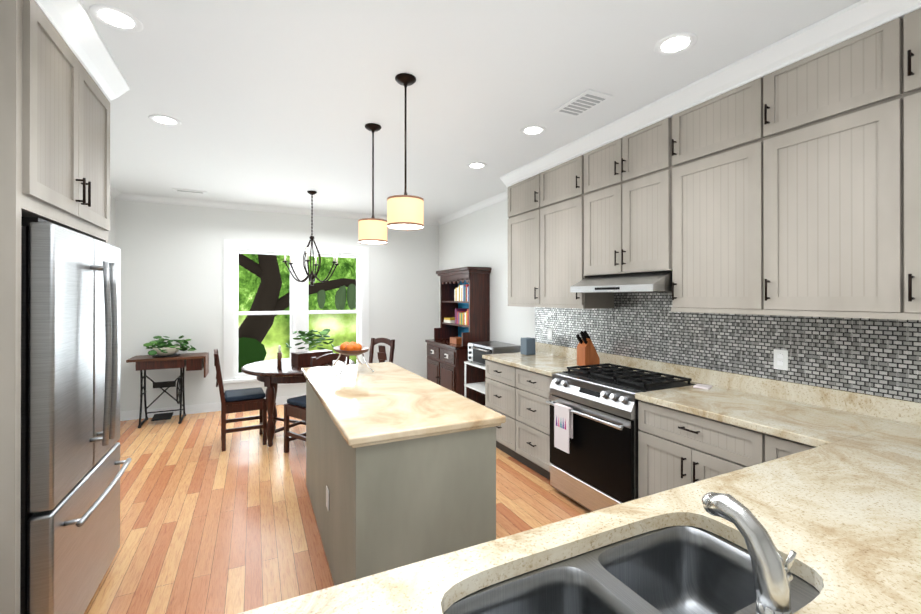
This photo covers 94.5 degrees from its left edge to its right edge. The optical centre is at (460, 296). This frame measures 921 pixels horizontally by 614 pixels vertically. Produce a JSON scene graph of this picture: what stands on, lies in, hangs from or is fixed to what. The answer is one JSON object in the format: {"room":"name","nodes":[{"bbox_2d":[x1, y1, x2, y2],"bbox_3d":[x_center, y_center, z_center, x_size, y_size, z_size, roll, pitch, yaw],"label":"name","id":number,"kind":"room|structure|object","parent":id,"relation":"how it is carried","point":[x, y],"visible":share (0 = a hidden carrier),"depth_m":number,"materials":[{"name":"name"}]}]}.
{"room":"kitchen","nodes":[
{"label":"kitchen","id":0,"kind":"room"},
{"bbox_2d":[108,196,114,245],"bbox_3d":[-2.412,0.125,1.367,0.140,2.740,8.300,0,0,-26],"label":"wall","id":1,"kind":"structure","parent":0,"point":[111,236],"depth_m":5.03,"materials":[{"name":"white paint"}]},
{"bbox_2d":[110,185,121,199],"bbox_3d":[-3.388,-1.202,3.626,0.070,0.070,3.210,0,0,-26],"label":"crown molding","id":2,"kind":"structure","parent":1,"relation":"attached to","point":[118,195],"depth_m":5.00,"materials":[{"name":"white wood"}]},
{"bbox_2d":[115,200,438,411],"bbox_3d":[-2.289,0.138,6.117,4.630,2.740,0.140,0,0,-26],"label":"wall","id":3,"kind":"structure","parent":0,"point":[172,271],"depth_m":5.55,"materials":[{"name":"white paint"}]},
{"bbox_2d":[120,394,305,420],"bbox_3d":[-2.254,1.453,6.042,4.226,0.110,0.016,0,0,-26],"label":"baseboard","id":4,"kind":"structure","parent":3,"relation":"attached to","point":[189,409],"depth_m":5.42,"materials":[{"name":"white"}]},
{"bbox_2d":[115,193,438,225],"bbox_3d":[-2.242,-1.195,6.025,4.230,0.070,0.070,0,0,-26],"label":"crown molding","id":5,"kind":"structure","parent":3,"relation":"attached to","point":[127,197],"depth_m":5.72,"materials":[{"name":"white wood"}]},
{"bbox_2d":[223,239,368,389],"bbox_3d":[-2.270,0.243,6.071,1.971,1.990,0.160,0,0,-26],"label":"window","id":6,"kind":"structure","parent":3,"relation":"in","point":[299,312],"depth_m":6.01,"materials":[{"name":"white wood"}]},
{"bbox_2d":[84,404,590,613],"bbox_3d":[-0.490,1.548,2.407,4.630,0.100,8.500,0,0,-26],"label":"floor","id":7,"kind":"structure","parent":0,"point":[208,525],"depth_m":2.90,"materials":[{"name":"brown wood"}]},
{"bbox_2d":[0,0,129,613],"bbox_3d":[-2.094,0.128,1.844,0.842,2.737,1.060,0,0,-26],"label":"tall cabinet","id":8,"kind":"object","parent":7,"relation":"on","point":[63,82],"visible":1,"depth_m":1.63,"materials":[{"name":"paint"}]},
{"bbox_2d":[20,216,131,613],"bbox_3d":[-2.061,0.601,1.858,0.882,1.790,0.910,0,0,-26],"label":"fridge","id":9,"kind":"object","parent":7,"relation":"on","point":[72,472],"visible":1,"depth_m":1.73,"materials":[{"name":"metal"}]},
{"bbox_2d":[126,352,208,427],"bbox_3d":[-3.507,1.113,5.146,0.772,0.785,0.400,0,0,-26],"label":"table","id":10,"kind":"object","parent":7,"relation":"on","point":[194,361],"visible":0.98,"depth_m":5.09,"materials":[{"name":"brown wood"}]},
{"bbox_2d":[143,335,195,357],"bbox_3d":[-3.489,0.598,5.137,0.526,0.243,0.383,0,0,-26],"label":"bowl","id":11,"kind":"object","parent":10,"relation":"on","point":[162,349],"visible":1,"depth_m":5.08,"materials":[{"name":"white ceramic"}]},
{"bbox_2d":[214,349,266,451],"bbox_3d":[-2.267,1.021,4.378,0.468,0.965,0.410,0,0,-30],"label":"chair","id":12,"kind":"object","parent":7,"relation":"on","point":[241,400],"visible":1,"depth_m":4.24,"materials":[{"name":"brown wood"}]},
{"bbox_2d":[241,358,354,446],"bbox_3d":[-1.743,1.120,4.635,1.148,0.768,1.148,0,0,-26],"label":"dining table","id":13,"kind":"object","parent":7,"relation":"on","point":[270,374],"visible":0.67,"depth_m":4.25,"materials":[{"name":"brown wood"}]},
{"bbox_2d":[277,328,334,368],"bbox_3d":[-1.669,0.545,4.617,0.600,0.379,0.444,0,0,-26],"label":"potted plant","id":14,"kind":"object","parent":13,"relation":"on","point":[298,359],"visible":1,"depth_m":4.53,"materials":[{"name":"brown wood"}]},
{"bbox_2d":[284,353,348,452],"bbox_3d":[-1.390,1.020,4.128,0.468,0.965,0.410,0,0,36],"label":"chair","id":15,"kind":"object","parent":7,"relation":"on","point":[294,407],"visible":0.29,"depth_m":4.03,"materials":[{"name":"brown wood"}]},
{"bbox_2d":[369,338,394,362],"bbox_3d":[-1.141,1.024,5.389,0.410,0.965,0.468,0,0,36],"label":"chair","id":16,"kind":"object","parent":7,"relation":"on","point":[382,356],"visible":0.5,"depth_m":5.54,"materials":[{"name":"brown wood"}]},
{"bbox_2d":[306,382,495,585],"bbox_3d":[-0.531,1.060,2.716,0.676,0.878,1.830,0,0,-26],"label":"kitchen island","id":17,"kind":"object","parent":7,"relation":"on","point":[400,466],"depth_m":1.92,"materials":[{"name":"paint"}]},
{"bbox_2d":[301,362,505,449],"bbox_3d":[-0.529,0.596,2.719,0.740,0.050,1.900,0,0,-26],"label":"island countertop","id":18,"kind":"structure","parent":17,"relation":"on","point":[391,403],"depth_m":2.20,"materials":[{"name":"beige stone"}]},
{"bbox_2d":[331,342,373,374],"bbox_3d":[-0.838,0.462,3.275,0.266,0.213,0.414,0,0,-26],"label":"fruit stand","id":19,"kind":"object","parent":18,"relation":"on","point":[347,349],"visible":1,"depth_m":3.18,"materials":[{"name":"silver metal"}]},
{"bbox_2d":[425,266,490,405],"bbox_3d":[-0.070,0.570,5.770,0.531,1.875,1.040,0,0,-26],"label":"hutch","id":20,"kind":"object","parent":7,"relation":"on","point":[464,306],"visible":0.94,"depth_m":5.46,"materials":[{"name":"brown wood"}]},
{"bbox_2d":[464,361,485,405],"bbox_3d":[0.385,1.145,4.911,0.430,0.720,0.680,0,0,-26],"label":"utility cart","id":21,"kind":"object","parent":7,"relation":"on","point":[479,387],"visible":0.19,"depth_m":5.03,"materials":[{"name":"white plastic"}]},
{"bbox_2d":[468,341,520,364],"bbox_3d":[0.368,0.667,4.904,0.428,0.234,0.580,0,0,-26],"label":"toaster oven","id":22,"kind":"object","parent":21,"relation":"on","point":[477,351],"visible":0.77,"depth_m":4.78,"materials":[{"name":"metal"}]},
{"bbox_2d":[485,360,512,456],"bbox_3d":[0.651,1.064,4.169,0.632,0.876,0.548,0,0,-26],"label":"base cabinet","id":23,"kind":"object","parent":7,"relation":"on","point":[499,380],"depth_m":4.01,"materials":[{"name":"paint"}]},
{"bbox_2d":[482,342,888,428],"bbox_3d":[1.130,0.554,3.134,0.677,0.136,2.870,0,0,-26],"label":"countertop","id":24,"kind":"structure","parent":23,"relation":"on","point":[740,400],"depth_m":2.48,"materials":[{"name":"stone"}]},
{"bbox_2d":[521,337,534,354],"bbox_3d":[0.684,0.506,4.319,0.110,0.165,0.110,0,0,-26],"label":"speaker","id":25,"kind":"object","parent":24,"relation":"on","point":[527,345],"visible":1,"depth_m":4.28},
{"bbox_2d":[576,330,599,365],"bbox_3d":[1.073,0.437,3.613,0.188,0.299,0.100,0,0,-26],"label":"knife block","id":26,"kind":"object","parent":24,"relation":"on","point":[587,354],"visible":1,"depth_m":3.57,"materials":[{"name":"brown wood"}]},
{"bbox_2d":[693,384,711,389],"bbox_3d":[1.551,0.578,2.728,0.090,0.012,0.100,0,0,41],"label":"napkin","id":27,"kind":"object","parent":24,"relation":"on","point":[703,386],"visible":1,"depth_m":2.70,"materials":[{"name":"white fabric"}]},
{"bbox_2d":[513,367,551,479],"bbox_3d":[0.889,1.063,3.679,0.632,0.876,0.542,0,0,-26],"label":"base cabinet","id":28,"kind":"object","parent":7,"relation":"on","point":[531,390],"depth_m":3.57,"materials":[{"name":"paint"}]},
{"bbox_2d":[546,363,695,511],"bbox_3d":[1.101,1.025,3.036,0.680,0.950,0.786,0,0,-26],"label":"range","id":29,"kind":"object","parent":7,"relation":"on","point":[594,429],"visible":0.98,"depth_m":2.87,"materials":[{"name":"metal"}]},
{"bbox_2d":[638,400,740,497],"bbox_3d":[1.527,1.059,2.365,0.632,0.876,0.779,0,0,-26],"label":"base cabinet","id":30,"kind":"object","parent":7,"relation":"on","point":[676,448],"depth_m":2.33,"materials":[{"name":"paint"}]},
{"bbox_2d":[741,427,815,468],"bbox_3d":[1.713,1.058,1.982,0.632,0.876,0.359,0,0,-26],"label":"base cabinet","id":31,"kind":"object","parent":7,"relation":"on","point":[756,447],"depth_m":1.95,"materials":[{"name":"paint"}]},
{"bbox_2d":[238,398,920,613],"bbox_3d":[0.464,0.547,0.761,3.947,0.136,0.799,0,0,-26],"label":"countertop","id":32,"kind":"structure","parent":31,"relation":"on","point":[837,509],"depth_m":1.07,"materials":[{"name":"stone"}]},
{"bbox_2d":[444,526,819,613],"bbox_3d":[0.356,0.718,0.853,0.830,0.200,0.416,0,0,-26],"label":"sink","id":33,"kind":"object","parent":32,"relation":"in","point":[681,570],"visible":0.73,"depth_m":1.04,"materials":[{"name":"metal"}]},
{"bbox_2d":[702,492,796,613],"bbox_3d":[0.575,0.513,0.856,0.078,0.207,0.167,0,0,-26],"label":"faucet","id":34,"kind":"object","parent":32,"relation":"on","point":[772,576],"visible":1,"depth_m":0.81,"materials":[{"name":"silver metal"}]},
{"bbox_2d":[80,0,860,219],"bbox_3d":[-0.490,-1.292,2.415,4.630,0.100,8.500,0,0,-26],"label":"ceiling","id":35,"kind":"structure","parent":0,"point":[279,103],"depth_m":2.49,"materials":[{"name":"white paint"}]},
{"bbox_2d":[88,4,142,32],"bbox_3d":[-1.538,-1.239,1.906,0.192,0.006,0.192,0,0,-26],"label":"recessed light","id":36,"kind":"object","parent":35,"relation":"in","point":[113,17],"visible":1,"depth_m":1.90,"materials":[{"name":"white"}]},
{"bbox_2d":[148,114,180,125],"bbox_3d":[-2.080,-1.236,2.999,0.192,0.006,0.192,0,0,-26],"label":"recessed light","id":37,"kind":"object","parent":35,"relation":"in","point":[164,120],"visible":0.96,"depth_m":3.00,"materials":[{"name":"white"}]},
{"bbox_2d":[172,188,206,193],"bbox_3d":[-3.170,-1.228,4.994,0.340,0.010,0.120,0,0,-26],"label":"ceiling vent","id":38,"kind":"object","parent":35,"relation":"in","point":[190,191],"visible":0.96,"depth_m":4.98,"materials":[{"name":"white metal"}]},
{"bbox_2d":[282,191,338,285],"bbox_3d":[-1.752,-0.674,5.024,0.659,1.118,0.656,0,0,-26],"label":"chandelier","id":39,"kind":"object","parent":35,"relation":"hanging from","point":[311,276],"visible":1,"depth_m":5.00,"materials":[{"name":"black metal"}]},
{"bbox_2d":[358,123,386,243],"bbox_3d":[-0.638,-0.815,3.108,0.208,0.848,0.208,0,0,-26],"label":"pendant light","id":40,"kind":"object","parent":35,"relation":"hanging from","point":[372,230],"visible":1,"depth_m":3.04,"materials":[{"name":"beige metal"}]},
{"bbox_2d":[387,73,423,229],"bbox_3d":[-0.313,-0.816,2.427,0.208,0.848,0.208,0,0,-26],"label":"pendant light","id":41,"kind":"object","parent":35,"relation":"hanging from","point":[405,211],"visible":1,"depth_m":2.36,"materials":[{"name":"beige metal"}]},
{"bbox_2d":[467,162,486,168],"bbox_3d":[0.155,-1.233,4.028,0.192,0.006,0.192,0,0,-26],"label":"recessed light","id":42,"kind":"object","parent":35,"relation":"in","point":[477,165],"visible":1,"depth_m":4.02,"materials":[{"name":"white"}]},
{"bbox_2d":[520,125,545,135],"bbox_3d":[0.543,-1.236,3.183,0.192,0.006,0.192,0,0,-26],"label":"recessed light","id":43,"kind":"object","parent":35,"relation":"in","point":[533,130],"visible":1,"depth_m":3.18,"materials":[{"name":"white plastic"}]},
{"bbox_2d":[553,89,612,117],"bbox_3d":[0.780,-1.234,2.742,0.200,0.012,0.340,0,0,-26],"label":"ceiling vent","id":44,"kind":"object","parent":35,"relation":"in","point":[583,102],"visible":0.98,"depth_m":2.72,"materials":[{"name":"white metal"}]},
{"bbox_2d":[654,32,696,55],"bbox_3d":[1.058,-1.239,2.099,0.192,0.006,0.192,0,0,-26],"label":"recessed light","id":45,"kind":"object","parent":35,"relation":"in","point":[675,43],"visible":1,"depth_m":2.09,"materials":[{"name":"white plastic"}]},
{"bbox_2d":[439,199,914,401],"bbox_3d":[1.519,0.130,3.275,0.140,2.740,8.300,0,0,-26],"label":"wall","id":46,"kind":"structure","parent":0,"point":[478,238],"depth_m":5.41,"materials":[{"name":"white paint"}]},
{"bbox_2d":[436,190,507,224],"bbox_3d":[0.205,-1.196,5.742,0.070,0.070,2.540,0,0,-26],"label":"crown molding","id":47,"kind":"structure","parent":46,"relation":"attached to","point":[502,196],"depth_m":5.76,"materials":[{"name":"white wood"}]},
{"bbox_2d":[504,164,531,306],"bbox_3d":[0.781,-0.566,4.233,0.347,1.338,0.634,0,0,-26],"label":"upper cabinet","id":48,"kind":"object","parent":46,"relation":"attached to","point":[519,185],"depth_m":4.23,"materials":[{"name":"paint"}]},
{"bbox_2d":[532,140,613,308],"bbox_3d":[0.998,-0.567,3.787,0.347,1.338,0.644,0,0,-26],"label":"upper cabinet","id":49,"kind":"object","parent":46,"relation":"attached to","point":[557,179],"depth_m":3.68,"materials":[{"name":"paint"}]},
{"bbox_2d":[584,96,671,275],"bbox_3d":[1.313,-0.702,3.138,0.347,1.073,0.800,0,0,-26],"label":"upper cabinet","id":50,"kind":"object","parent":46,"relation":"attached to","point":[628,165],"depth_m":2.99,"materials":[{"name":"paint"}]},
{"bbox_2d":[570,271,671,292],"bbox_3d":[1.243,-0.095,3.102,0.479,0.136,0.770,0,0,-26],"label":"range hood","id":51,"kind":"object","parent":50,"relation":"attached to","point":[652,282],"visible":0.82,"depth_m":2.92,"materials":[{"name":"silver metal"}]},
{"bbox_2d":[671,64,743,313],"bbox_3d":[1.622,-0.571,2.502,0.347,1.338,0.614,0,0,-26],"label":"upper cabinet","id":52,"kind":"object","parent":46,"relation":"attached to","point":[708,117],"depth_m":2.47,"materials":[{"name":"paint"}]},
{"bbox_2d":[535,292,920,401],"bbox_3d":[1.694,0.227,2.737,0.009,0.512,4.080,0,0,-26],"label":"backsplash","id":53,"kind":"structure","parent":46,"relation":"attached to","point":[879,357],"depth_m":2.55,"materials":[{"name":"tile"}]},
{"bbox_2d":[548,328,551,339],"bbox_3d":[0.910,0.383,4.334,0.007,0.116,0.074,0,0,-26],"label":"electrical outlet plate","id":54,"kind":"object","parent":53,"relation":"attached to","point":[549,329],"depth_m":4.32,"materials":[{"name":"white plastic"}]},
{"bbox_2d":[774,349,787,370],"bbox_3d":[1.831,0.363,2.436,0.007,0.116,0.074,0,0,-26],"label":"electrical outlet plate","id":55,"kind":"object","parent":53,"relation":"attached to","point":[780,359],"depth_m":2.43,"materials":[{"name":"white plastic"}]},
{"bbox_2d":[744,0,871,318],"bbox_3d":[1.840,-0.572,2.051,0.347,1.338,0.673,0,0,-26],"label":"upper cabinet","id":56,"kind":"object","parent":46,"relation":"attached to","point":[781,177],"depth_m":2.02,"materials":[{"name":"paint"}]},
{"bbox_2d":[872,0,920,319],"bbox_3d":[2.071,-0.574,1.574,0.347,1.338,0.673,0,0,-26],"label":"upper cabinet","id":57,"kind":"object","parent":46,"relation":"attached to","point":[896,24],"depth_m":1.75,"materials":[{"name":"paint"}]},
{"label":"outside","id":58,"kind":"structure","parent":0,"visible":0},
{"bbox_2d":[238,254,356,363],"bbox_3d":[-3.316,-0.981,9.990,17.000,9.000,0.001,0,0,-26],"label":"foliage","id":59,"kind":"structure","parent":58,"point":[342,328],"depth_m":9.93,"materials":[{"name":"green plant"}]},
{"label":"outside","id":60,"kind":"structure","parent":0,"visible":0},
{"bbox_2d":[238,253,355,378],"bbox_3d":[-3.546,0.128,8.637,7.414,5.274,1.167,0,0,-26],"label":"tree","id":61,"kind":"object","parent":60,"point":[253,330],"visible":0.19,"depth_m":8.53,"materials":[{"name":"black plant"}]}
]}

